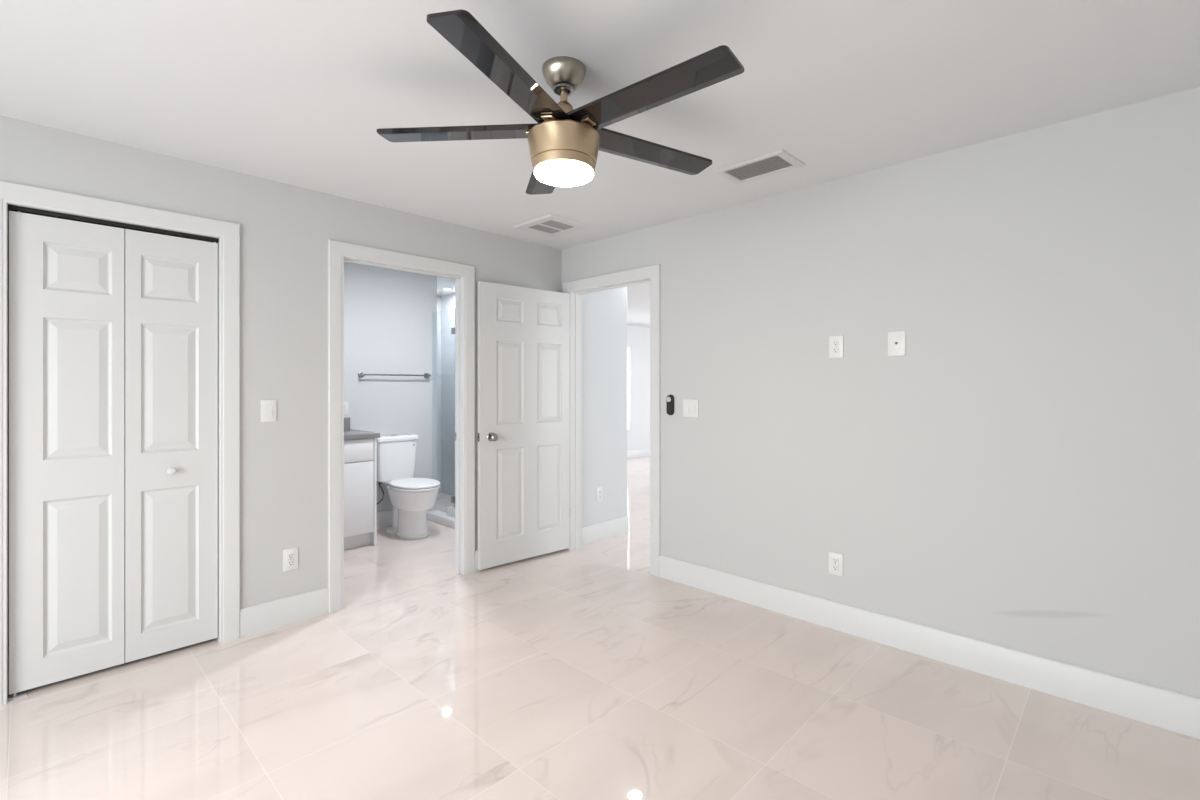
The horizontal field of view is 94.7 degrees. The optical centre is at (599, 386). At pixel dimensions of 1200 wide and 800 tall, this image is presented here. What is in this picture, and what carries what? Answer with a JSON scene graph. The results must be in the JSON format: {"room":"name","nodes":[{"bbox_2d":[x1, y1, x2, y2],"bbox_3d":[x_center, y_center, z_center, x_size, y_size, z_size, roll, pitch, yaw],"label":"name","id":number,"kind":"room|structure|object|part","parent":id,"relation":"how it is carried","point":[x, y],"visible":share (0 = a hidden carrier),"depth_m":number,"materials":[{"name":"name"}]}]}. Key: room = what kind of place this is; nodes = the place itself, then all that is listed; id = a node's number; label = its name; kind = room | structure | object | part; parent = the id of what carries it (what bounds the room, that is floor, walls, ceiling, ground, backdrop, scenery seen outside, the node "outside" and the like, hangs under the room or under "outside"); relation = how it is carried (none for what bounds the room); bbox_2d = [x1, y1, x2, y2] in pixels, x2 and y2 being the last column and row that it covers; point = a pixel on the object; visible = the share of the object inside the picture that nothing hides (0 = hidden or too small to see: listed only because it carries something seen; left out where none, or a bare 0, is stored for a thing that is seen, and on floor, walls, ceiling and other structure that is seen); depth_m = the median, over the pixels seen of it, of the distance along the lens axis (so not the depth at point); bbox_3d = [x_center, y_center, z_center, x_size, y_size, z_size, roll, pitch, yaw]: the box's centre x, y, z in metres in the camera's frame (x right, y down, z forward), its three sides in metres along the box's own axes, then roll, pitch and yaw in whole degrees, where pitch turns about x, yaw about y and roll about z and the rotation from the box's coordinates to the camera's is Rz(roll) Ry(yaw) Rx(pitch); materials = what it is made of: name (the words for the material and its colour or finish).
{"room":"empty bedroom","nodes":[
{"label":"empty bedroom","id":0,"kind":"room"},
{"bbox_2d":[8,211,124,646],"bbox_3d":[-2.871,0.096,2.983,0.080,2.440,1.350,0,0,44],"label":"wall","id":1,"kind":"structure","parent":0,"point":[8,211],"depth_m":2.80,"materials":[{"name":"grey paint"}]},
{"bbox_2d":[0,115,561,608],"bbox_3d":[-2.044,0.096,2.818,0.100,2.440,5.120,0,0,44],"label":"wall","id":2,"kind":"structure","parent":0,"point":[286,230],"depth_m":3.03,"materials":[{"name":"grey paint"}]},
{"bbox_2d":[8,204,218,700],"bbox_3d":[-2.229,0.276,2.588,0.073,2.079,0.742,0,0,44],"label":"door","id":3,"kind":"structure","parent":2,"relation":"in","point":[113,330],"depth_m":2.56,"materials":[{"name":"white paint"}]},
{"bbox_3d":[-2.093,0.411,2.700,0.033,0.035,0.035,0,0,44],"label":"knob","id":4,"kind":"part","parent":3,"relation":"part of","materials":[{"name":"white paint"}]},
{"bbox_2d":[0,180,239,705],"bbox_3d":[-2.241,0.233,2.600,0.119,2.166,0.916,0,0,44],"label":"door frame","id":5,"kind":"structure","parent":2,"relation":"attached to","point":[228,233],"depth_m":2.81,"materials":[{"name":"white paint"}]},
{"bbox_2d":[261,400,276,421],"bbox_3d":[-1.794,0.131,2.996,0.012,0.118,0.076,0,0,44],"label":"light switch","id":6,"kind":"object","parent":2,"relation":"attached to","point":[268,407],"visible":1,"depth_m":3.00,"materials":[{"name":"white plastic"}]},
{"bbox_2d":[283,547,297,571],"bbox_3d":[-1.720,0.961,3.075,0.010,0.120,0.076,0,0,44],"label":"wall outlet","id":7,"kind":"object","parent":2,"relation":"attached to","point":[290,556],"visible":1,"depth_m":3.07,"materials":[{"name":"white plastic"}]},
{"bbox_2d":[287,553,293,558],"bbox_3d":[-1.718,0.942,3.073,0.004,0.029,0.033,0,0,44],"label":"receptacle","id":8,"kind":"object","parent":7,"relation":"attached to","point":[289,555],"depth_m":3.07,"materials":[{"name":"grey plastic"}]},
{"bbox_2d":[287,560,293,565],"bbox_3d":[-1.718,0.981,3.073,0.004,0.029,0.033,0,0,44],"label":"receptacle","id":9,"kind":"object","parent":7,"relation":"attached to","point":[289,562],"depth_m":3.07,"materials":[{"name":"grey plastic"}]},
{"bbox_2d":[240,550,490,637],"bbox_3d":[-2.044,1.242,2.736,0.014,0.148,5.000,0,0,44],"label":"baseboard","id":10,"kind":"structure","parent":2,"relation":"attached to","point":[255,619],"depth_m":3.04,"materials":[{"name":"white paint"}]},
{"bbox_2d":[328,240,474,612],"bbox_3d":[-1.272,0.231,3.606,0.119,2.171,0.988,0,0,44],"label":"door frame","id":11,"kind":"structure","parent":2,"relation":"attached to","point":[339,252],"depth_m":3.56,"materials":[{"name":"white paint"}]},
{"bbox_2d":[478,281,569,569],"bbox_3d":[-0.556,0.275,4.191,0.826,2.042,0.169,0,0,-41],"label":"door","id":12,"kind":"structure","parent":2,"relation":"in","point":[524,333],"depth_m":4.15,"materials":[{"name":"white paint"}]},
{"bbox_3d":[-0.760,0.361,3.943,0.064,0.064,0.067,0,0,-41],"label":"knob","id":13,"kind":"part","parent":12,"relation":"part of","materials":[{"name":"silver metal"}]},
{"bbox_2d":[344,262,436,511],"bbox_3d":[-2.373,0.096,4.920,0.110,2.440,1.972,0,0,44],"label":"wall","id":14,"kind":"structure","parent":0,"point":[390,315],"depth_m":5.26,"materials":[{"name":"grey paint"}]},
{"bbox_2d":[344,401,347,414],"bbox_3d":[-2.281,0.191,4.928,0.010,0.120,0.076,0,0,44],"label":"wall outlet","id":15,"kind":"object","parent":14,"relation":"attached to","point":[345,402],"visible":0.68,"depth_m":4.94,"materials":[{"name":"white plastic"}]},
{"bbox_2d":[344,417,349,429],"bbox_3d":[-2.554,0.330,4.635,0.020,0.104,0.899,0,0,44],"label":"backsplash","id":16,"kind":"structure","parent":14,"relation":"attached to","point":[346,420],"depth_m":4.93,"materials":[{"name":"grey stone"}]},
{"bbox_2d":[377,509,392,527],"bbox_3d":[-1.999,1.242,5.219,0.014,0.148,0.760,0,0,44],"label":"baseboard","id":17,"kind":"structure","parent":14,"relation":"attached to","point":[384,518],"depth_m":5.19,"materials":[{"name":"white paint"}]},
{"bbox_2d":[358,372,430,377],"bbox_3d":[-1.930,-0.109,5.250,0.070,0.048,0.698,0,0,44],"label":"towel bar","id":18,"kind":"object","parent":14,"relation":"attached to","point":[360,374],"visible":1,"depth_m":5.19,"materials":[{"name":"grey metal"}]},
{"bbox_2d":[437,296,440,492],"bbox_3d":[-2.225,0.096,6.681,0.120,2.440,0.768,0,0,44],"label":"wall","id":19,"kind":"structure","parent":0,"point":[438,297],"depth_m":6.84,"materials":[{"name":"grey paint"}]},
{"bbox_2d":[441,293,454,495],"bbox_3d":[-0.971,0.096,5.950,2.700,2.440,0.080,0,0,44],"label":"wall","id":20,"kind":"structure","parent":0,"point":[447,301],"depth_m":6.75,"materials":[{"name":"grey tile"}]},
{"bbox_2d":[0,456,1199,799],"bbox_3d":[1.023,1.376,5.390,8.750,0.120,13.320,0,0,44],"label":"floor","id":21,"kind":"structure","parent":0,"point":[584,672],"depth_m":2.23,"materials":[{"name":"tile"}]},
{"bbox_2d":[344,438,376,549],"bbox_3d":[-2.354,0.869,4.444,0.567,0.892,0.882,0,0,44],"label":"vanity cabinet","id":22,"kind":"object","parent":21,"relation":"on","point":[360,455],"visible":0.36,"depth_m":4.48,"materials":[{"name":"white paint"}]},
{"bbox_3d":[-2.017,0.516,4.403,0.021,0.177,0.426,0,0,44],"label":"drawer","id":23,"kind":"part","parent":22,"relation":"part of","materials":[{"name":"white paint"}]},
{"bbox_3d":[-2.017,0.903,4.403,0.021,0.582,0.426,0,0,44],"label":"door","id":24,"kind":"part","parent":22,"relation":"part of","materials":[{"name":"white paint"}]},
{"bbox_2d":[344,417,379,439],"bbox_3d":[-2.345,0.350,4.446,0.585,0.145,0.917,0,0,44],"label":"countertop","id":25,"kind":"structure","parent":22,"relation":"on","point":[349,434],"depth_m":4.54,"materials":[{"name":"grey stone"}]},
{"bbox_3d":[-2.055,0.869,4.755,0.567,0.892,0.020,0,0,44],"label":"panel","id":26,"kind":"part","parent":22,"relation":"part of","materials":[{"name":"white paint"}]},
{"bbox_2d":[377,434,439,539],"bbox_3d":[-1.737,0.881,4.944,0.771,0.868,0.453,0,0,44],"label":"toilet","id":27,"kind":"object","parent":21,"relation":"on","point":[411,498],"visible":0.92,"depth_m":4.87,"materials":[{"name":"white ceramic"}]},
{"bbox_3d":[-1.922,0.687,5.155,0.190,0.366,0.380,0,0,44],"label":"tank","id":28,"kind":"part","parent":27,"relation":"part of","materials":[{"name":"white ceramic"}]},
{"bbox_3d":[-1.919,0.479,5.153,0.212,0.049,0.404,0,0,44],"label":"tank lid","id":29,"kind":"part","parent":27,"relation":"part of","materials":[{"name":"white ceramic"}]},
{"bbox_3d":[-1.647,1.100,4.891,0.555,0.430,0.376,0,0,44],"label":"bowl","id":30,"kind":"part","parent":27,"relation":"part of","materials":[{"name":"white ceramic"}]},
{"bbox_3d":[-1.626,0.875,4.871,0.510,0.019,0.388,0,0,44],"label":"seat","id":31,"kind":"part","parent":27,"relation":"part of","materials":[{"name":"white plastic"}]},
{"bbox_3d":[-1.627,0.850,4.872,0.512,0.025,0.386,0,0,44],"label":"seat lid","id":32,"kind":"part","parent":27,"relation":"part of","materials":[{"name":"white plastic"}]},
{"bbox_2d":[427,506,454,528],"bbox_3d":[-1.134,1.241,5.003,1.560,0.149,0.134,0,0,44],"label":"shower curb","id":33,"kind":"object","parent":21,"relation":"on","point":[447,518],"visible":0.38,"depth_m":5.31,"materials":[{"name":"white paint"}]},
{"bbox_3d":[-1.008,1.205,4.932,1.280,0.078,0.058,0,0,44],"label":"raised sill","id":34,"kind":"part","parent":33,"relation":"part of","materials":[{"name":"white paint"}]},
{"bbox_2d":[451,328,454,503],"bbox_3d":[-1.212,0.210,5.101,1.308,1.908,0.034,0,0,44],"label":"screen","id":35,"kind":"object","parent":33,"relation":"on","point":[452,329],"visible":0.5,"depth_m":5.26,"materials":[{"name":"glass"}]},
{"bbox_2d":[0,0,1199,327],"bbox_3d":[1.023,-1.184,5.390,8.750,0.120,13.320,0,0,44],"label":"ceiling","id":36,"kind":"structure","parent":0,"point":[299,93],"depth_m":2.06,"materials":[{"name":"white paint"}]},
{"bbox_2d":[512,214,590,236],"bbox_3d":[-0.339,-1.117,3.868,0.410,0.012,0.370,0,0,44],"label":"ceiling vent","id":37,"kind":"object","parent":36,"relation":"in","point":[550,225],"visible":1,"depth_m":3.84,"materials":[{"name":"white metal"}]},
{"bbox_2d":[377,10,743,194],"bbox_3d":[-0.094,-0.929,1.938,1.248,0.388,1.284,0,0,44],"label":"ceiling fan","id":38,"kind":"object","parent":36,"relation":"hanging from","point":[564,142],"visible":1,"depth_m":1.84,"materials":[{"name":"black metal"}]},
{"bbox_3d":[-0.479,-0.910,1.981,0.615,0.024,0.127,0,0,4],"label":"blade","id":39,"kind":"part","parent":38,"relation":"part of","materials":[{"name":"black wood"}]},
{"bbox_3d":[-0.262,-0.910,1.631,0.127,0.024,0.615,0,0,22],"label":"blade","id":40,"kind":"part","parent":38,"relation":"part of","materials":[{"name":"black wood"}]},
{"bbox_3d":[-0.213,-0.910,2.299,0.127,0.024,0.615,0,0,-14],"label":"blade","id":41,"kind":"part","parent":38,"relation":"part of","materials":[{"name":"black wood"}]},
{"bbox_2d":[534,160,593,186],"bbox_3d":[-0.128,-0.747,1.957,0.209,0.024,0.209,0,0,44],"label":"diffuser","id":42,"kind":"object","parent":38,"relation":"attached to","point":[562,173],"depth_m":1.91,"materials":[{"name":"white glass"}]},
{"bbox_3d":[0.171,-0.910,2.144,0.615,0.024,0.127,0,0,-32],"label":"blade","id":43,"kind":"part","parent":38,"relation":"part of","materials":[{"name":"black wood"}]},
{"bbox_3d":[0.143,-0.910,1.730,0.615,0.024,0.127,0,0,40],"label":"blade","id":44,"kind":"part","parent":38,"relation":"part of","materials":[{"name":"black wood"}]},
{"bbox_2d":[713,149,804,183],"bbox_3d":[0.812,-1.118,2.837,0.384,0.010,0.256,0,0,44],"label":"ceiling vent","id":45,"kind":"object","parent":36,"relation":"in","point":[778,161],"visible":1,"depth_m":2.81,"materials":[{"name":"white metal"}]},
{"bbox_2d":[582,287,626,526],"bbox_3d":[0.007,0.096,4.814,0.085,2.440,0.600,0,0,44],"label":"wall","id":46,"kind":"structure","parent":0,"point":[604,313],"depth_m":4.79,"materials":[{"name":"white paint"}]},
{"bbox_2d":[596,487,602,501],"bbox_3d":[-0.003,0.923,4.736,0.010,0.120,0.076,0,0,44],"label":"wall outlet","id":47,"kind":"object","parent":46,"relation":"attached to","point":[599,491],"visible":1,"depth_m":4.73,"materials":[{"name":"white plastic"}]},
{"bbox_2d":[627,325,649,450],"bbox_3d":[0.353,0.096,10.007,0.120,2.440,7.600,0,0,44],"label":"wall","id":48,"kind":"structure","parent":0,"point":[638,337],"depth_m":10.32,"materials":[{"name":"white paint"}]},
{"bbox_2d":[627,345,631,430],"bbox_3d":[0.027,0.026,9.626,0.060,1.580,1.540,0,0,44],"label":"window","id":49,"kind":"structure","parent":48,"relation":"in","point":[628,346],"depth_m":10.14,"materials":[{"name":"white"}]},
{"bbox_2d":[627,448,649,458],"bbox_3d":[0.245,1.242,9.798,0.014,0.148,6.850,0,0,44],"label":"baseboard","id":50,"kind":"structure","parent":48,"relation":"attached to","point":[637,453],"depth_m":10.28,"materials":[{"name":"white paint"}]},
{"bbox_2d":[562,87,1199,697],"bbox_3d":[1.383,0.096,2.989,4.600,2.440,0.120,0,0,44],"label":"wall","id":51,"kind":"structure","parent":0,"point":[1025,477],"depth_m":2.58,"materials":[{"name":"grey paint"}]},
{"bbox_2d":[563,264,660,576],"bbox_3d":[0.098,0.234,4.213,0.993,2.164,0.139,0,0,44],"label":"door frame","id":52,"kind":"structure","parent":51,"relation":"attached to","point":[651,274],"depth_m":4.16,"materials":[{"name":"white paint"}]},
{"bbox_2d":[666,395,673,414],"bbox_3d":[0.475,0.125,3.759,0.054,0.140,0.029,0,0,44],"label":"remote control","id":53,"kind":"object","parent":51,"relation":"attached to","point":[670,398],"visible":1,"depth_m":3.75,"materials":[{"name":"black plastic"}]},
{"bbox_2d":[683,399,698,416],"bbox_3d":[0.597,0.143,3.654,0.122,0.118,0.012,0,0,44],"label":"light switch","id":54,"kind":"object","parent":51,"relation":"attached to","point":[690,406],"visible":1,"depth_m":3.65,"materials":[{"name":"white plastic"}]},
{"bbox_2d":[829,335,842,357],"bbox_3d":[1.280,-0.216,2.998,0.076,0.120,0.010,0,0,44],"label":"wall outlet","id":55,"kind":"object","parent":51,"relation":"attached to","point":[835,342],"visible":1,"depth_m":3.00,"materials":[{"name":"white plastic"}]},
{"bbox_2d":[833,340,838,345],"bbox_3d":[1.278,-0.235,2.996,0.033,0.029,0.004,0,0,44],"label":"receptacle","id":56,"kind":"object","parent":55,"relation":"attached to","point":[835,342],"depth_m":2.99,"materials":[{"name":"grey plastic"}]},
{"bbox_2d":[833,348,838,352],"bbox_3d":[1.278,-0.196,2.996,0.033,0.029,0.004,0,0,44],"label":"receptacle","id":57,"kind":"object","parent":55,"relation":"attached to","point":[835,350],"depth_m":2.99,"materials":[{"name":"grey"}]},
{"bbox_2d":[829,552,842,576],"bbox_3d":[1.278,0.963,3.000,0.076,0.120,0.010,0,0,44],"label":"wall outlet","id":58,"kind":"object","parent":51,"relation":"attached to","point":[835,559],"visible":1,"depth_m":3.00,"materials":[{"name":"white plastic"}]},
{"bbox_2d":[832,557,838,563],"bbox_3d":[1.276,0.944,2.998,0.033,0.029,0.004,0,0,44],"label":"receptacle","id":59,"kind":"object","parent":58,"relation":"attached to","point":[835,560],"depth_m":3.00,"materials":[{"name":"grey plastic"}]},
{"bbox_2d":[832,565,838,570],"bbox_3d":[1.276,0.983,2.998,0.033,0.029,0.004,0,0,44],"label":"receptacle","id":60,"kind":"object","parent":58,"relation":"attached to","point":[834,567],"depth_m":3.00,"materials":[{"name":"grey plastic"}]},
{"bbox_2d":[888,331,905,355],"bbox_3d":[1.495,-0.217,2.788,0.082,0.124,0.015,0,0,44],"label":"cable plate","id":61,"kind":"object","parent":51,"relation":"attached to","point":[896,339],"visible":1,"depth_m":2.79,"materials":[{"name":"white plastic"}]},
{"bbox_2d":[659,555,1199,738],"bbox_3d":[1.705,1.242,2.586,3.578,0.148,0.014,0,0,44],"label":"baseboard","id":62,"kind":"structure","parent":51,"relation":"attached to","point":[1170,710],"depth_m":2.57,"materials":[{"name":"white paint"}]},
{"bbox_3d":[-1.028,0.096,6.144,3.250,2.440,0.120,0,0,44],"label":"wall","id":63,"kind":"structure","parent":0,"visible":0},
{"bbox_2d":[582,516,627,545],"bbox_3d":[-1.153,1.242,5.942,3.350,0.148,0.612,0,0,44],"label":"baseboard","id":64,"kind":"structure","parent":63,"relation":"attached to","point":[618,526],"depth_m":4.77,"materials":[{"name":"white paint"}]}
]}

